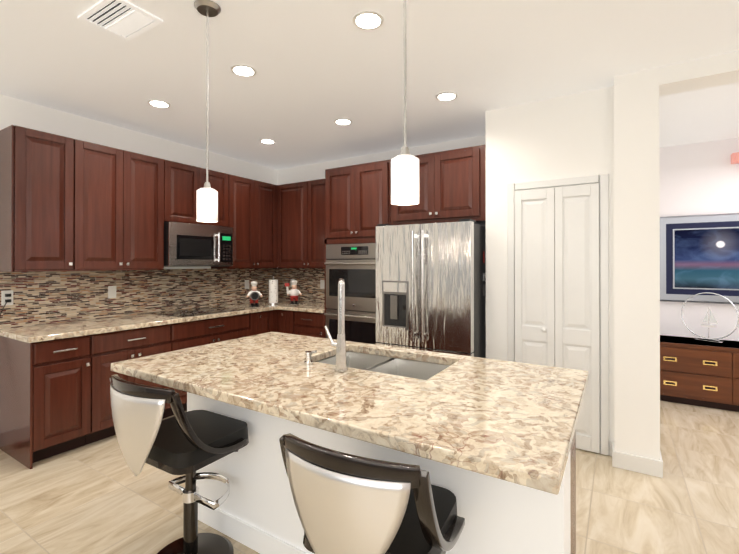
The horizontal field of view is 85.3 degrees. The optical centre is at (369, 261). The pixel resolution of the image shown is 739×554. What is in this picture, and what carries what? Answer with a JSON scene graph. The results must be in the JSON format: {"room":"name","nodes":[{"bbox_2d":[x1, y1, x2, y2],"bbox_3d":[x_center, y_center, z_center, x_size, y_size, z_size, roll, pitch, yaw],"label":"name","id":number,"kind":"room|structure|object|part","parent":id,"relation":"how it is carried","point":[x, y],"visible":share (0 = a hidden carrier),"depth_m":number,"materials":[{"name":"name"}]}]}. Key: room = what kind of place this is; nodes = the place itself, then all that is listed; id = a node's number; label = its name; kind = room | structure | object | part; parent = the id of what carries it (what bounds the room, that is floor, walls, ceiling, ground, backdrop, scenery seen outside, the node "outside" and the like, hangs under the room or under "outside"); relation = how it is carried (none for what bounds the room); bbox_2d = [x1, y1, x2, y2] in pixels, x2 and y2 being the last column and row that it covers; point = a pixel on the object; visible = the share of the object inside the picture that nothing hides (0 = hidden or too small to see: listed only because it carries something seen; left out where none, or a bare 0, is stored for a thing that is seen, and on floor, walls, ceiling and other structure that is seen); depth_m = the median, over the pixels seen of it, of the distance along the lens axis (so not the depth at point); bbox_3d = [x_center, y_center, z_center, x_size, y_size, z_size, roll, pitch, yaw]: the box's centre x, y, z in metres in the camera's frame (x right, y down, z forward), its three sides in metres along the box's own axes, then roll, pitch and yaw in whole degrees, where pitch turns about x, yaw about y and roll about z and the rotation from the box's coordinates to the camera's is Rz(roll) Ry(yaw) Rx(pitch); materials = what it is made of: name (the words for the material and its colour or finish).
{"room":"kitchen","nodes":[
{"label":"kitchen","id":0,"kind":"room"},
{"bbox_2d":[0,94,276,268],"bbox_3d":[-3.433,0.064,2.346,0.150,2.740,8.150,0,0,32],"label":"wall","id":1,"kind":"structure","parent":0,"point":[20,113],"depth_m":3.86,"materials":[{"name":"paint"}]},
{"bbox_2d":[1,290,12,305],"bbox_3d":[-2.822,0.281,3.131,0.030,0.116,0.072,0,0,32],"label":"electrical outlet","id":2,"kind":"object","parent":1,"relation":"attached to","point":[7,296],"visible":1,"depth_m":3.13,"materials":[{"name":"plastic"}]},
{"bbox_2d":[0,125,87,272],"bbox_3d":[-2.619,-0.471,3.202,0.324,1.065,0.455,0,0,32],"label":"upper cabinet","id":3,"kind":"object","parent":1,"relation":"attached to","point":[84,225],"depth_m":3.08,"materials":[{"name":"brown wood"}]},
{"bbox_2d":[108,286,115,297],"bbox_3d":[-2.428,0.283,3.787,0.007,0.116,0.072,0,0,32],"label":"electrical outlet","id":4,"kind":"object","parent":1,"relation":"attached to","point":[111,291],"visible":1,"depth_m":3.78,"materials":[{"name":"plastic"}]},
{"bbox_2d":[88,142,163,272],"bbox_3d":[-2.332,-0.470,3.664,0.324,1.065,0.889,0,0,32],"label":"upper cabinet","id":5,"kind":"object","parent":1,"relation":"attached to","point":[126,188],"depth_m":3.59,"materials":[{"name":"brown wood"}]},
{"bbox_2d":[0,268,324,328],"bbox_3d":[-1.526,0.298,4.010,1.323,0.444,3.002,0,0,32],"label":"backsplash","id":6,"kind":"structure","parent":1,"relation":"attached to","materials":[{"name":"tile"}]},
{"bbox_2d":[164,160,223,216],"bbox_3d":[-1.931,-0.697,4.310,0.324,0.605,0.757,0,0,32],"label":"upper cabinet","id":7,"kind":"object","parent":1,"relation":"attached to","point":[181,181],"depth_m":4.09,"materials":[{"name":"brown wood"}]},
{"bbox_2d":[164,213,235,266],"bbox_3d":[-1.881,-0.211,4.276,0.443,0.493,0.750,0,0,32],"label":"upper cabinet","id":8,"kind":"object","parent":1,"relation":"attached to","point":[187,241],"depth_m":4.13,"materials":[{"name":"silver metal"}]},
{"bbox_2d":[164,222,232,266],"bbox_3d":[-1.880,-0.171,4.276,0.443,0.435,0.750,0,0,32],"label":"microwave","id":9,"kind":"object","parent":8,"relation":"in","point":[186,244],"depth_m":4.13,"materials":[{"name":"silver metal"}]},
{"bbox_2d":[204,173,275,268],"bbox_3d":[-1.523,-0.465,4.919,0.371,1.065,0.836,0,0,32],"label":"upper cabinet","id":10,"kind":"object","parent":1,"relation":"attached to","point":[250,203],"depth_m":4.83,"materials":[{"name":"brown wood"}]},
{"bbox_2d":[245,280,248,288],"bbox_3d":[-1.574,0.288,5.158,0.009,0.116,0.072,0,0,32],"label":"electrical outlet","id":11,"kind":"object","parent":1,"relation":"attached to","point":[246,284],"visible":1,"depth_m":5.15,"materials":[{"name":"plastic"}]},
{"bbox_2d":[0,400,738,553],"bbox_3d":[0.776,1.478,0.636,9.200,0.100,9.700,0,0,32],"label":"floor","id":12,"kind":"structure","parent":0,"point":[98,497],"depth_m":2.40,"materials":[{"name":"tile"}]},
{"bbox_2d":[0,333,103,468],"bbox_3d":[-2.491,0.998,3.125,0.619,0.876,0.443,0,0,32],"label":"base cabinet","id":13,"kind":"object","parent":12,"relation":"on","point":[52,392],"depth_m":2.94,"materials":[{"name":"brown wood"}]},
{"bbox_2d":[0,301,303,344],"bbox_3d":[-1.814,0.542,4.188,0.647,0.040,3.002,0,0,32],"label":"countertop","id":14,"kind":"structure","parent":13,"relation":"on","point":[58,330],"depth_m":3.48,"materials":[{"name":"beige stone"}]},
{"bbox_2d":[150,306,244,316],"bbox_3d":[-1.785,0.517,4.217,0.520,0.009,0.760,0,0,32],"label":"cooktop","id":15,"kind":"object","parent":14,"relation":"in","point":[214,309],"depth_m":4.15,"materials":[{"name":"black metal"}]},
{"bbox_2d":[246,281,262,306],"bbox_3d":[-1.359,0.374,4.732,0.186,0.297,0.124,0,0,-23],"label":"chef figurine","id":16,"kind":"object","parent":14,"relation":"on","point":[253,294],"visible":1,"depth_m":4.70,"materials":[{"name":"white ceramic"}]},
{"bbox_2d":[267,276,279,303],"bbox_3d":[-1.205,0.349,5.028,0.150,0.347,0.150,0,0,32],"label":"paper towel","id":17,"kind":"object","parent":14,"relation":"on","point":[273,291],"visible":1,"depth_m":4.98,"materials":[{"name":"white paper"}]},
{"bbox_2d":[285,280,301,303],"bbox_3d":[-0.955,0.375,5.029,0.208,0.297,0.112,0,0,-10],"label":"chef figurine","id":18,"kind":"object","parent":14,"relation":"on","point":[294,292],"visible":1,"depth_m":5.00,"materials":[{"name":"white ceramic"}]},
{"bbox_2d":[104,325,179,438],"bbox_3d":[-2.235,1.000,3.536,0.619,0.876,0.784,0,0,32],"label":"base cabinet","id":19,"kind":"object","parent":12,"relation":"on","point":[133,343],"depth_m":3.36,"materials":[{"name":"brown wood"}]},
{"bbox_2d":[109,374,248,553],"bbox_3d":[-0.882,0.967,1.870,0.498,0.930,0.508,0,0,31],"label":"stool","id":20,"kind":"object","parent":12,"relation":"on","point":[187,445],"visible":1,"depth_m":1.74,"materials":[{"name":"black leather"}]},
{"bbox_3d":[-0.854,0.841,1.917,0.440,0.112,0.400,0,0,31],"label":"seat","id":21,"kind":"part","parent":20,"relation":"part of","materials":[{"name":"black leather"}]},
{"bbox_2d":[180,313,251,410],"bbox_3d":[-1.836,1.002,4.177,0.619,0.876,0.983,0,0,32],"label":"base cabinet","id":22,"kind":"object","parent":12,"relation":"on","point":[193,333],"depth_m":4.02,"materials":[{"name":"brown wood"}]},
{"bbox_2d":[252,313,267,334],"bbox_3d":[-1.458,1.004,4.786,0.619,0.876,0.245,0,0,32],"label":"base cabinet","id":23,"kind":"object","parent":12,"relation":"on","point":[259,320],"depth_m":4.54,"materials":[{"name":"brown wood"}]},
{"bbox_2d":[268,309,279,331],"bbox_3d":[-1.229,1.005,5.153,0.619,0.876,0.745,0,0,32],"label":"base cabinet","id":24,"kind":"object","parent":12,"relation":"on","point":[273,314],"depth_m":4.76,"materials":[{"name":"brown wood"}]},
{"bbox_2d":[280,309,295,333],"bbox_3d":[-0.771,1.004,4.941,0.255,0.876,0.619,0,0,32],"label":"base cabinet","id":25,"kind":"object","parent":12,"relation":"on","point":[287,320],"depth_m":4.70,"materials":[{"name":"brown wood"}]},
{"bbox_2d":[296,313,319,336],"bbox_3d":[-0.553,1.004,4.806,0.515,0.876,0.619,0,0,32],"label":"base cabinet","id":26,"kind":"object","parent":12,"relation":"on","point":[307,324],"depth_m":4.53,"materials":[{"name":"brown wood"}]},
{"bbox_2d":[276,301,319,312],"bbox_3d":[-0.630,0.544,4.839,0.676,0.040,0.647,0,0,32],"label":"countertop","id":27,"kind":"structure","parent":26,"relation":"on","point":[309,306],"depth_m":4.66,"materials":[{"name":"beige stone"}]},
{"bbox_2d":[320,160,387,343],"bbox_3d":[0.009,0.211,4.443,0.820,2.460,0.646,0,0,32],"label":"tall cabinet","id":28,"kind":"object","parent":12,"relation":"on","point":[353,198],"depth_m":4.19,"materials":[{"name":"brown wood"}]},
{"bbox_2d":[324,243,375,343],"bbox_3d":[-0.032,0.435,4.375,0.748,1.250,0.609,0,0,32],"label":"wall oven","id":29,"kind":"object","parent":28,"relation":"in","point":[355,263],"depth_m":4.17,"materials":[{"name":"grey metal"}]},
{"bbox_2d":[279,433,464,553],"bbox_3d":[0.021,0.978,1.309,0.498,0.905,0.508,0,0,28],"label":"stool","id":30,"kind":"object","parent":12,"relation":"on","point":[345,503],"visible":1,"depth_m":1.09,"materials":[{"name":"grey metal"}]},
{"bbox_3d":[0.046,0.864,1.357,0.440,0.112,0.400,0,0,28],"label":"seat","id":31,"kind":"part","parent":30,"relation":"part of","materials":[{"name":"black leather"}]},
{"bbox_2d":[187,394,583,553],"bbox_3d":[-0.030,0.988,2.086,1.984,0.890,0.733,0,0,32],"label":"kitchen island","id":32,"kind":"object","parent":12,"relation":"on","point":[259,512],"depth_m":1.81,"materials":[{"name":"white paint"}]},
{"bbox_2d":[111,332,588,497],"bbox_3d":[-0.139,0.523,1.921,2.030,0.040,1.089,0,0,32],"label":"island countertop","id":33,"kind":"structure","parent":32,"relation":"on","point":[513,423],"depth_m":1.49,"materials":[{"name":"beige stone"}]},
{"bbox_2d":[323,278,350,373],"bbox_3d":[-0.133,0.291,1.935,0.162,0.421,0.198,0,0,32],"label":"faucet","id":34,"kind":"object","parent":33,"relation":"on","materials":[{"name":"silver metal"}]},
{"bbox_2d":[315,350,450,377],"bbox_3d":[0.057,0.648,2.075,0.740,0.233,0.469,0,0,32],"label":"sink","id":35,"kind":"object","parent":33,"relation":"in","point":[393,363],"depth_m":2.23,"materials":[{"name":"silver metal"}]},
{"bbox_2d":[376,219,485,357],"bbox_3d":[0.659,0.546,3.807,0.894,1.785,0.984,0,0,32],"label":"refrigerator","id":36,"kind":"object","parent":12,"relation":"on","point":[430,286],"visible":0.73,"depth_m":3.40,"materials":[{"name":"silver metal"}]},
{"bbox_2d":[660,335,738,411],"bbox_3d":[3.869,1.131,3.873,1.981,0.615,0.498,0,0,32],"label":"dresser","id":37,"kind":"object","parent":12,"relation":"on","point":[698,373],"visible":0.85,"depth_m":3.98,"materials":[{"name":"brown wood"}]},
{"bbox_2d":[681,292,738,343],"bbox_3d":[3.481,0.567,4.115,0.070,0.512,0.482,0,0,-30],"label":"ring sculpture","id":38,"kind":"object","parent":37,"relation":"on","point":[710,340],"visible":1,"depth_m":4.10,"materials":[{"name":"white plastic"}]},
{"bbox_2d":[0,0,738,169],"bbox_3d":[0.776,-1.362,0.645,9.200,0.100,9.700,0,0,32],"label":"ceiling","id":39,"kind":"structure","parent":0,"point":[319,66],"depth_m":2.67,"materials":[{"name":"paint"}]},
{"bbox_2d":[77,0,162,40],"bbox_3d":[-1.336,-1.300,2.153,0.360,0.013,0.260,0,0,32],"label":"ceiling vent","id":40,"kind":"object","parent":39,"relation":"in","point":[125,20],"visible":1,"depth_m":2.14,"materials":[{"name":"white metal"}]},
{"bbox_2d":[147,99,170,107],"bbox_3d":[-1.730,-1.299,3.299,0.170,0.008,0.170,0,0,32],"label":"recessed light","id":41,"kind":"object","parent":39,"relation":"in","point":[158,103],"visible":1,"depth_m":3.28,"materials":[{"name":"white paint"}]},
{"bbox_2d":[194,0,220,221],"bbox_3d":[-0.830,-0.757,2.055,0.130,1.100,0.130,0,0,32],"label":"pendant light","id":42,"kind":"object","parent":39,"relation":"hanging from","point":[207,203],"visible":1,"depth_m":2.03,"materials":[{"name":"white glass"}]},
{"bbox_3d":[-0.830,-0.291,2.053,0.102,0.167,0.102,0,0,32],"label":"lamp shade","id":43,"kind":"part","parent":42,"relation":"part of","materials":[{"name":"white glass"}]},
{"bbox_2d":[230,64,256,76],"bbox_3d":[-0.857,-1.301,2.733,0.170,0.008,0.170,0,0,32],"label":"recessed light","id":44,"kind":"object","parent":39,"relation":"in","point":[242,70],"visible":1,"depth_m":2.72,"materials":[{"name":"white paint"}]},
{"bbox_2d":[260,139,275,143],"bbox_3d":[-1.096,-1.296,4.318,0.170,0.008,0.170,0,0,32],"label":"recessed light","id":45,"kind":"object","parent":39,"relation":"in","point":[267,141],"visible":1,"depth_m":4.30,"materials":[{"name":"white paint"}]},
{"bbox_2d":[334,118,351,124],"bbox_3d":[-0.245,-1.298,3.718,0.170,0.008,0.170,0,0,32],"label":"recessed light","id":46,"kind":"object","parent":39,"relation":"in","point":[342,121],"visible":1,"depth_m":3.69,"materials":[{"name":"white paint"}]},
{"bbox_2d":[353,10,383,29],"bbox_3d":[-0.007,-1.303,2.169,0.170,0.008,0.170,0,0,32],"label":"recessed light","id":47,"kind":"object","parent":39,"relation":"in","point":[368,20],"visible":1,"depth_m":2.16,"materials":[{"name":"white paint"}]},
{"bbox_2d":[391,0,418,204],"bbox_3d":[0.127,-0.759,1.436,0.130,1.100,0.130,0,0,32],"label":"pendant light","id":48,"kind":"object","parent":39,"relation":"hanging from","point":[404,177],"visible":1,"depth_m":1.40,"materials":[{"name":"white glass"}]},
{"bbox_3d":[0.127,-0.293,1.434,0.102,0.167,0.102,0,0,32],"label":"lamp shade","id":49,"kind":"part","parent":48,"relation":"part of","materials":[{"name":"white glass"}]},
{"bbox_3d":[0.127,-0.834,1.436,0.130,0.950,0.130,0,0,32],"label":"rod","id":50,"kind":"part","parent":48,"relation":"part of","materials":[{"name":"silver metal"}]},
{"bbox_2d":[436,92,457,100],"bbox_3d":[0.606,-1.300,3.154,0.170,0.008,0.170,0,0,32],"label":"recessed light","id":51,"kind":"object","parent":39,"relation":"in","point":[446,96],"visible":1,"depth_m":3.14,"materials":[{"name":"white paint"}]},
{"bbox_2d":[277,135,485,267],"bbox_3d":[0.060,0.072,4.884,3.100,2.740,0.150,0,0,32],"label":"wall","id":52,"kind":"structure","parent":0,"point":[310,172],"depth_m":4.91,"materials":[{"name":"paint"}]},
{"bbox_2d":[276,179,319,268],"bbox_3d":[-0.705,-0.465,5.042,1.017,1.065,0.388,0,0,32],"label":"upper cabinet","id":53,"kind":"object","parent":52,"relation":"attached to","point":[297,204],"depth_m":5.00,"materials":[{"name":"brown wood"}]},
{"bbox_2d":[320,280,324,288],"bbox_3d":[-0.609,0.288,5.191,0.072,0.116,0.007,0,0,32],"label":"electrical outlet","id":54,"kind":"object","parent":52,"relation":"attached to","point":[322,284],"visible":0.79,"depth_m":5.19,"materials":[{"name":"plastic"}]},
{"bbox_2d":[388,145,485,225],"bbox_3d":[0.764,-0.691,3.986,0.943,0.660,0.629,0,0,32],"label":"upper cabinet","id":55,"kind":"object","parent":52,"relation":"attached to","point":[452,183],"depth_m":3.65,"materials":[{"name":"brown wood"}]},
{"bbox_2d":[485,86,612,440],"bbox_3d":[1.427,0.067,3.268,0.930,2.740,0.110,0,0,32],"label":"wall","id":56,"kind":"structure","parent":0,"point":[567,136],"depth_m":3.25,"materials":[{"name":"paint"}]},
{"bbox_2d":[514,184,599,452],"bbox_3d":[1.450,0.420,3.142,0.606,2.008,0.071,0,0,32],"label":"pantry door","id":57,"kind":"structure","parent":56,"relation":"in","point":[557,277],"depth_m":3.12,"materials":[{"name":"white paint"}]},
{"bbox_2d":[507,174,609,455],"bbox_3d":[1.464,0.390,3.166,0.734,2.092,0.021,0,0,32],"label":"door frame","id":58,"kind":"structure","parent":56,"relation":"attached to","point":[602,180],"depth_m":2.99,"materials":[{"name":"white paint"}]},
{"bbox_2d":[613,86,614,441],"bbox_3d":[2.483,0.068,3.801,0.260,2.740,2.130,0,0,32],"label":"wall","id":59,"kind":"structure","parent":0,"point":[613,86],"depth_m":2.97,"materials":[{"name":"paint"}]},
{"bbox_2d":[614,67,659,459],"bbox_3d":[1.892,0.065,2.850,0.260,2.740,0.230,0,0,32],"label":"wall","id":60,"kind":"structure","parent":0,"point":[636,280],"depth_m":2.75,"materials":[{"name":"paint"}]},
{"bbox_2d":[655,451,662,477],"bbox_3d":[2.546,1.383,3.638,0.014,0.110,2.294,0,0,32],"label":"baseboard","id":61,"kind":"structure","parent":60,"relation":"attached to","point":[659,463],"depth_m":2.67,"materials":[{"name":"white paint"}]},
{"bbox_2d":[659,51,738,96],"bbox_3d":[3.993,-1.249,1.547,4.690,0.120,0.230,0,0,32],"label":"header beam","id":62,"kind":"structure","parent":0,"point":[707,72],"depth_m":2.61,"materials":[{"name":"paint"}]},
{"bbox_2d":[659,138,738,340],"bbox_3d":[4.673,0.068,3.781,5.900,2.740,0.150,0,0,32],"label":"wall","id":63,"kind":"structure","parent":0,"point":[701,178],"depth_m":4.37,"materials":[{"name":"paint"}]},
{"bbox_2d":[660,213,738,303],"bbox_3d":[3.933,-0.036,4.115,1.610,0.950,0.058,0,0,32],"label":"framed picture","id":64,"kind":"object","parent":63,"relation":"attached to","point":[699,253],"visible":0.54,"depth_m":4.32,"materials":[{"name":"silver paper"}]},
{"bbox_2d":[731,152,738,163],"bbox_3d":[3.915,-1.046,4.100,0.320,0.170,0.110,0,0,32],"label":"light","id":65,"kind":"object","parent":63,"relation":"attached to","point":[734,158],"visible":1,"depth_m":4.15,"materials":[{"name":"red metal"}]}
]}

